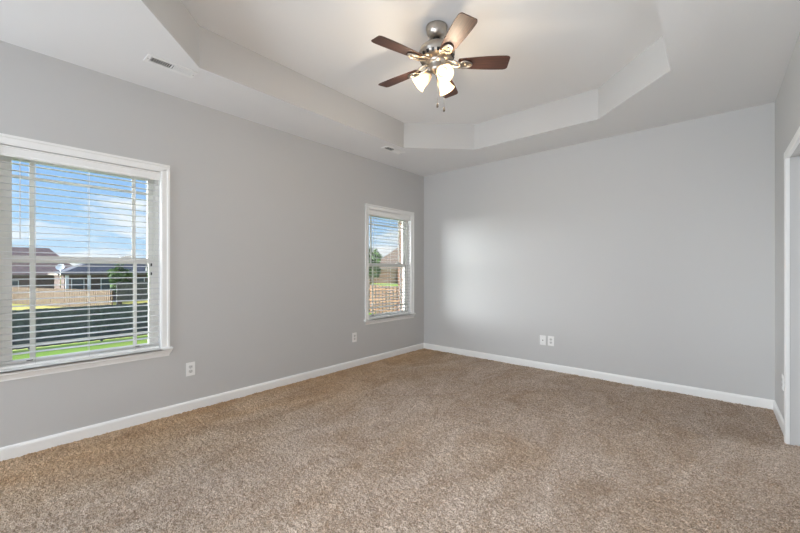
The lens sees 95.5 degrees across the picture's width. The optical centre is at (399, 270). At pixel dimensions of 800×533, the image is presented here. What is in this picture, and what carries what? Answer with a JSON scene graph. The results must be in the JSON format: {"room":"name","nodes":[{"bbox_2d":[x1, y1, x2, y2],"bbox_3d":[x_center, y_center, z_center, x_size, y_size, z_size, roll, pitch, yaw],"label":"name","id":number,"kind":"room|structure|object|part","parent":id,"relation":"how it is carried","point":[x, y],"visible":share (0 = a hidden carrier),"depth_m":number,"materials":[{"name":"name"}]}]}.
{"room":"empty bedroom","nodes":[
{"label":"empty bedroom","id":0,"kind":"room"},
{"bbox_2d":[0,40,423,447],"bbox_3d":[-2.314,-0.139,2.834,0.150,2.850,8.285,0,0,41],"label":"wall","id":1,"kind":"structure","parent":0,"point":[267,224],"depth_m":3.43,"materials":[{"name":"grey paint"}]},
{"bbox_2d":[0,133,172,381],"bbox_3d":[-2.360,-0.084,2.751,0.184,1.620,1.084,0,0,41],"label":"window","id":2,"kind":"structure","parent":1,"relation":"in","point":[163,217],"depth_m":2.77,"materials":[{"name":"white paint"}]},
{"bbox_3d":[-2.404,-0.430,2.789,0.032,0.754,0.868,0,0,41],"label":"sash","id":3,"kind":"part","parent":2,"relation":"part of","materials":[{"name":"white plastic"}]},
{"bbox_3d":[-2.377,0.283,2.767,0.032,0.772,0.868,0,0,41],"label":"sash","id":4,"kind":"part","parent":2,"relation":"part of","materials":[{"name":"white plastic"}]},
{"bbox_2d":[0,144,159,369],"bbox_3d":[-2.338,-0.086,2.732,0.066,1.479,0.910,0,0,41],"label":"window blind","id":5,"kind":"object","parent":2,"relation":"attached to","point":[9,151],"visible":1,"depth_m":2.67,"materials":[{"name":"white plastic"}]},
{"bbox_3d":[-2.530,-0.074,2.521,0.054,1.431,0.002,0,0,41],"label":"ladder cord","id":6,"kind":"part","parent":5,"relation":"part of","materials":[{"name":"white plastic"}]},
{"bbox_3d":[-2.343,0.644,2.737,0.047,0.018,0.908,0,0,41],"label":"rail","id":7,"kind":"part","parent":5,"relation":"part of","materials":[{"name":"white paint"}]},
{"bbox_3d":[-2.343,-0.074,2.737,0.054,1.431,0.002,0,0,41],"label":"ladder cord","id":8,"kind":"part","parent":5,"relation":"part of","materials":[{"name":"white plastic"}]},
{"bbox_3d":[-2.156,-0.074,2.952,0.054,1.431,0.002,0,0,41],"label":"ladder cord","id":9,"kind":"part","parent":5,"relation":"part of","materials":[{"name":"white fabric"}]},
{"bbox_2d":[186,362,194,376],"bbox_3d":[-1.862,0.876,3.233,0.008,0.120,0.074,0,0,41],"label":"wall outlet","id":10,"kind":"object","parent":1,"relation":"attached to","point":[190,367],"visible":1,"depth_m":3.23,"materials":[{"name":"white plastic"}]},
{"bbox_2d":[0,343,423,460],"bbox_3d":[-2.252,1.206,2.780,0.014,0.096,8.045,0,0,41],"label":"baseboard","id":11,"kind":"structure","parent":1,"relation":"attached to","point":[35,445],"depth_m":3.09,"materials":[{"name":"white paint"}]},
{"bbox_2d":[352,332,356,341],"bbox_3d":[-0.588,0.864,4.701,0.008,0.120,0.074,0,0,41],"label":"wall outlet","id":12,"kind":"object","parent":1,"relation":"attached to","point":[354,335],"visible":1,"depth_m":4.70,"materials":[{"name":"white plastic"}]},
{"bbox_2d":[364,203,415,324],"bbox_3d":[-0.173,-0.084,5.269,0.184,1.620,1.064,0,0,41],"label":"window","id":13,"kind":"structure","parent":1,"relation":"in","point":[404,255],"depth_m":5.42,"materials":[{"name":"white paint"}]},
{"bbox_3d":[-0.217,-0.430,5.308,0.032,0.754,0.848,0,0,41],"label":"sash","id":14,"kind":"part","parent":13,"relation":"part of","materials":[{"name":"white plastic"}]},
{"bbox_3d":[-0.191,0.283,5.285,0.032,0.772,0.848,0,0,41],"label":"sash","id":15,"kind":"part","parent":13,"relation":"part of","materials":[{"name":"white plastic"}]},
{"bbox_2d":[369,209,410,318],"bbox_3d":[-0.152,-0.086,5.251,0.066,1.479,0.890,0,0,41],"label":"window blind","id":16,"kind":"object","parent":13,"relation":"attached to","point":[371,212],"visible":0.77,"depth_m":5.24,"materials":[{"name":"white plastic"}]},
{"bbox_3d":[-0.343,-0.074,5.040,0.054,1.431,0.002,0,0,41],"label":"ladder cord","id":17,"kind":"part","parent":16,"relation":"part of","materials":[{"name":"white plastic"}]},
{"bbox_3d":[-0.157,0.644,5.255,0.047,0.018,0.888,0,0,41],"label":"rail","id":18,"kind":"part","parent":16,"relation":"part of","materials":[{"name":"white paint"}]},
{"bbox_3d":[-0.157,-0.074,5.255,0.054,1.431,0.002,0,0,41],"label":"ladder cord","id":19,"kind":"part","parent":16,"relation":"part of","materials":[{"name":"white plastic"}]},
{"bbox_3d":[-0.208,-0.064,5.300,0.092,1.560,0.920,0,0,41],"label":"frame","id":20,"kind":"part","parent":13,"relation":"part of","materials":[{"name":"white plastic"}]},
{"bbox_2d":[0,0,799,176],"bbox_3d":[-0.773,-1.674,1.496,3.970,0.340,8.085,0,0,41],"label":"ceiling","id":21,"kind":"structure","parent":0,"point":[577,71],"depth_m":2.93,"materials":[{"name":"white paint"}]},
{"bbox_2d":[143,53,197,77],"bbox_3d":[-1.681,-1.499,2.674,0.122,0.009,0.320,0,0,41],"label":"ceiling vent","id":22,"kind":"object","parent":21,"relation":"in","point":[149,58],"visible":1,"depth_m":2.66,"materials":[{"name":"white plastic"}]},
{"bbox_2d":[381,146,404,154],"bbox_3d":[-0.082,-1.499,4.535,0.122,0.009,0.320,0,0,41],"label":"ceiling vent","id":23,"kind":"object","parent":21,"relation":"in","point":[388,148],"visible":1,"depth_m":4.53,"materials":[{"name":"grey metal"}]},
{"bbox_2d":[371,12,509,111],"bbox_3d":[0.306,-1.500,2.709,1.002,0.629,1.041,0,0,0],"label":"ceiling fan","id":24,"kind":"object","parent":21,"relation":"hanging from","point":[436,54],"visible":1,"depth_m":2.65,"materials":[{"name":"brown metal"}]},
{"bbox_3d":[-0.013,-1.542,2.519,0.375,0.033,0.130,0,0,-34],"label":"blade","id":25,"kind":"part","parent":24,"relation":"part of","materials":[{"name":"brown wood"}]},
{"bbox_3d":[0.000,-1.542,2.925,0.375,0.033,0.130,0,0,38],"label":"blade","id":26,"kind":"part","parent":24,"relation":"part of","materials":[{"name":"brown wood"}]},
{"bbox_3d":[0.142,-1.541,2.817,0.194,0.051,0.077,0,0,38],"label":"blade arm","id":27,"kind":"part","parent":24,"relation":"part of","materials":[{"name":"silver metal"}]},
{"bbox_3d":[0.133,-1.541,2.621,0.194,0.051,0.077,0,0,-34],"label":"blade arm","id":28,"kind":"part","parent":24,"relation":"part of","materials":[{"name":"silver metal"}]},
{"bbox_3d":[0.161,-1.416,2.733,0.139,0.137,0.126,0,0,10],"label":"lamp shade","id":29,"kind":"part","parent":24,"relation":"part of","materials":[{"name":"white glass"}]},
{"bbox_3d":[0.215,-1.483,2.723,0.053,0.094,0.058,0,0,10],"label":"light arm","id":30,"kind":"part","parent":24,"relation":"part of","materials":[{"name":"silver metal"}]},
{"bbox_3d":[0.304,-1.438,2.628,0.052,0.067,0.071,0,0,-20],"label":"bulb","id":31,"kind":"part","parent":24,"relation":"part of","materials":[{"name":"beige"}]},
{"bbox_3d":[0.312,-1.416,2.606,0.126,0.137,0.139,0,0,-20],"label":"lamp shade","id":32,"kind":"part","parent":24,"relation":"part of","materials":[{"name":"white glass"}]},
{"bbox_3d":[0.318,-1.541,2.551,0.077,0.051,0.194,0,0,-16],"label":"blade arm","id":33,"kind":"part","parent":24,"relation":"part of","materials":[{"name":"silver metal"}]},
{"bbox_3d":[0.346,-1.416,2.800,0.126,0.137,0.139,0,0,40],"label":"lamp shade","id":34,"kind":"part","parent":24,"relation":"part of","materials":[{"name":"white glass"}]},
{"bbox_3d":[0.390,-1.542,3.038,0.130,0.033,0.375,0,0,20],"label":"blade","id":35,"kind":"part","parent":24,"relation":"part of","materials":[{"name":"brown wood"}]},
{"bbox_3d":[0.441,-1.541,2.705,0.194,0.051,0.077,0,0,2],"label":"blade arm","id":36,"kind":"part","parent":24,"relation":"part of","materials":[{"name":"silver metal"}]},
{"bbox_3d":[0.370,-1.542,2.381,0.130,0.033,0.375,0,0,-16],"label":"blade","id":37,"kind":"part","parent":24,"relation":"part of","materials":[{"name":"brown wood"}]},
{"bbox_3d":[0.619,-1.542,2.702,0.375,0.033,0.130,0,0,2],"label":"blade","id":38,"kind":"part","parent":24,"relation":"part of","materials":[{"name":"brown wood"}]},
{"bbox_2d":[398,221,402,310],"bbox_3d":[-2.413,1.016,2.920,0.106,5.640,8.645,0,0,41],"label":"wall","id":39,"kind":"structure","parent":0,"point":[399,221],"depth_m":5.72,"materials":[{"name":"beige brick"}]},
{"bbox_2d":[424,102,774,399],"bbox_3d":[1.892,-0.139,4.588,4.200,2.850,0.120,0,0,41],"label":"wall","id":40,"kind":"structure","parent":0,"point":[649,254],"depth_m":4.00,"materials":[{"name":"grey paint"}]},
{"bbox_2d":[540,335,545,344],"bbox_3d":[1.797,0.879,4.580,0.074,0.120,0.017,0,0,41],"label":"plate","id":41,"kind":"object","parent":40,"relation":"attached to","point":[542,338],"visible":1,"depth_m":4.58,"materials":[{"name":"white plastic"}]},
{"bbox_2d":[548,336,553,345],"bbox_3d":[1.876,0.876,4.518,0.074,0.120,0.008,0,0,41],"label":"wall outlet","id":42,"kind":"object","parent":40,"relation":"attached to","point":[550,338],"visible":1,"depth_m":4.51,"materials":[{"name":"white plastic"}]},
{"bbox_2d":[424,343,773,409],"bbox_3d":[1.859,1.206,4.528,3.930,0.096,0.014,0,0,41],"label":"baseboard","id":43,"kind":"structure","parent":40,"relation":"attached to","point":[664,386],"depth_m":4.00,"materials":[{"name":"white paint"}]},
{"bbox_2d":[775,32,799,418],"bbox_3d":[0.714,-0.139,0.125,0.115,2.850,8.165,0,0,41],"label":"wall","id":44,"kind":"structure","parent":0,"point":[787,103],"depth_m":2.92,"materials":[{"name":"grey paint"}]},
{"bbox_2d":[773,400,783,434],"bbox_3d":[0.705,1.206,0.212,0.014,0.096,8.045,0,0,41],"label":"baseboard","id":45,"kind":"structure","parent":44,"relation":"attached to","point":[776,410],"depth_m":2.96,"materials":[{"name":"white paint"}]},
{"bbox_2d":[782,374,783,390],"bbox_3d":[3.000,0.876,2.851,0.008,0.120,0.074,0,0,41],"label":"wall outlet","id":46,"kind":"object","parent":44,"relation":"attached to","point":[782,374],"visible":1,"depth_m":2.83,"materials":[{"name":"white plastic"}]},
{"bbox_2d":[784,127,799,445],"bbox_3d":[2.553,0.189,2.260,0.139,2.111,0.936,0,0,41],"label":"door frame","id":47,"kind":"structure","parent":44,"relation":"in","point":[792,153],"depth_m":2.59,"materials":[{"name":"white paint"}]},
{"bbox_3d":[-0.270,1.291,1.161,5.230,0.050,8.400,0,0,41],"label":"floor","id":48,"kind":"structure","parent":0,"visible":0},
{"bbox_2d":[0,348,799,532],"bbox_3d":[-0.729,1.243,1.458,4.047,0.022,8.046,0,0,41],"label":"carpet","id":49,"kind":"object","parent":48,"relation":"on","point":[424,440],"visible":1,"depth_m":2.35,"materials":[{"name":"beige carpet"}]},
{"label":"outside","id":50,"kind":"structure","parent":0,"visible":0},
{"bbox_2d":[12,283,397,359],"bbox_3d":[-31.265,2.951,73.504,136.400,1.350,190.000,0,0,41],"label":"ground","id":51,"kind":"structure","parent":50,"point":[86,348],"depth_m":17.81,"materials":[{"name":"green plant"}]},
{"bbox_2d":[12,247,71,298],"bbox_3d":[-54.222,0.376,47.348,13.030,7.100,19.060,0,0,45],"label":"house","id":52,"kind":"structure","parent":51,"relation":"on","point":[15,250],"depth_m":47.24,"materials":[{"name":"brick"}]},
{"bbox_2d":[55,264,64,288],"bbox_3d":[-34.969,1.619,37.408,0.738,4.613,0.382,0,0,-20],"label":"satellite dish","id":53,"kind":"object","parent":51,"relation":"on","point":[62,266],"visible":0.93,"depth_m":37.45,"materials":[{"name":"white metal"}]},
{"bbox_3d":[-34.969,-0.370,37.408,0.738,0.633,0.382,0,0,-20],"label":"dish","id":54,"kind":"part","parent":53,"relation":"part of","materials":[{"name":"white metal"}]},
{"bbox_2d":[12,287,112,306],"bbox_3d":[-35.451,2.855,36.845,20.239,2.142,0.167,0,0,23],"label":"fence","id":55,"kind":"object","parent":51,"relation":"on","point":[14,289],"visible":0.69,"depth_m":35.87,"materials":[{"name":"beige wood"}]},
{"bbox_2d":[12,302,147,349],"bbox_3d":[-16.244,2.855,17.748,0.202,2.142,23.500,0,0,41],"label":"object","id":56,"kind":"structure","parent":51,"relation":"on","point":[139,308],"depth_m":18.06,"materials":[{"name":"grey"}]},
{"bbox_3d":[-17.058,2.876,16.733,0.100,2.100,0.100,0,0,41],"label":"post","id":57,"kind":"part","parent":56,"relation":"part of","materials":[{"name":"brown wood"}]},
{"bbox_3d":[-15.353,2.876,18.696,0.100,2.100,0.100,0,0,41],"label":"post","id":58,"kind":"part","parent":56,"relation":"part of","materials":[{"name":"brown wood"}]},
{"bbox_2d":[48,263,147,302],"bbox_3d":[-34.857,1.127,46.161,9.030,5.300,13.460,0,0,41],"label":"house","id":59,"kind":"structure","parent":51,"relation":"on","point":[83,267],"depth_m":40.97,"materials":[{"name":"brick"}]},
{"bbox_3d":[-35.536,1.967,38.805,0.250,3.220,0.260,0,0,41],"label":"porch post","id":60,"kind":"part","parent":59,"relation":"part of","materials":[{"name":"white"}]},
{"bbox_3d":[-35.150,1.677,39.662,0.010,1.440,0.940,0,0,41],"label":"pane","id":61,"kind":"part","parent":59,"relation":"part of","materials":[{"name":"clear glass"}]},
{"bbox_3d":[-34.356,1.967,40.164,0.250,3.220,0.260,0,0,41],"label":"porch post","id":62,"kind":"part","parent":59,"relation":"part of","materials":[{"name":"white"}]},
{"bbox_3d":[-33.511,1.677,41.549,0.010,1.440,0.940,0,0,41],"label":"pane","id":63,"kind":"part","parent":59,"relation":"part of","materials":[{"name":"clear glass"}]},
{"bbox_2d":[106,264,132,304],"bbox_3d":[-28.933,1.292,37.661,2.362,5.082,2.270,0,0,41],"label":"tree","id":64,"kind":"object","parent":51,"relation":"on","point":[114,278],"visible":0.66,"depth_m":37.28,"materials":[{"name":"green plant"}]},
{"bbox_2d":[116,281,147,304],"bbox_3d":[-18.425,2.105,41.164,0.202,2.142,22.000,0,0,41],"label":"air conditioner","id":65,"kind":"object","parent":51,"relation":"on","point":[118,286],"visible":0.07,"depth_m":33.60,"materials":[{"name":"grey metal"}]},
{"bbox_3d":[-25.567,2.126,32.863,0.100,2.100,0.100,0,0,41],"label":"post","id":66,"kind":"part","parent":65,"relation":"part of","materials":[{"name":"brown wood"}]},
{"bbox_3d":[-18.465,1.936,41.198,0.047,1.370,22.000,0,0,41],"label":"rail","id":67,"kind":"part","parent":65,"relation":"part of","materials":[{"name":"brown wood"}]},
{"bbox_2d":[369,247,382,284],"bbox_3d":[-3.600,-0.072,43.067,3.037,5.958,3.316,0,0,2],"label":"tree","id":68,"kind":"object","parent":51,"relation":"on","point":[379,255],"visible":0.23,"depth_m":42.62,"materials":[{"name":"green plant"}]},
{"bbox_2d":[369,285,397,313],"bbox_3d":[-1.018,2.070,23.612,13.500,2.212,0.327,0,0,41],"label":"fence","id":69,"kind":"object","parent":51,"relation":"on","point":[394,288],"visible":0.12,"depth_m":23.53,"materials":[{"name":"brown wood"}]},
{"bbox_2d":[371,248,397,282],"bbox_3d":[4.993,-1.374,72.810,22.060,7.900,17.400,0,0,0],"label":"house","id":70,"kind":"structure","parent":51,"relation":"on","point":[394,258],"depth_m":65.01,"materials":[{"name":"beige brick"}]}
]}

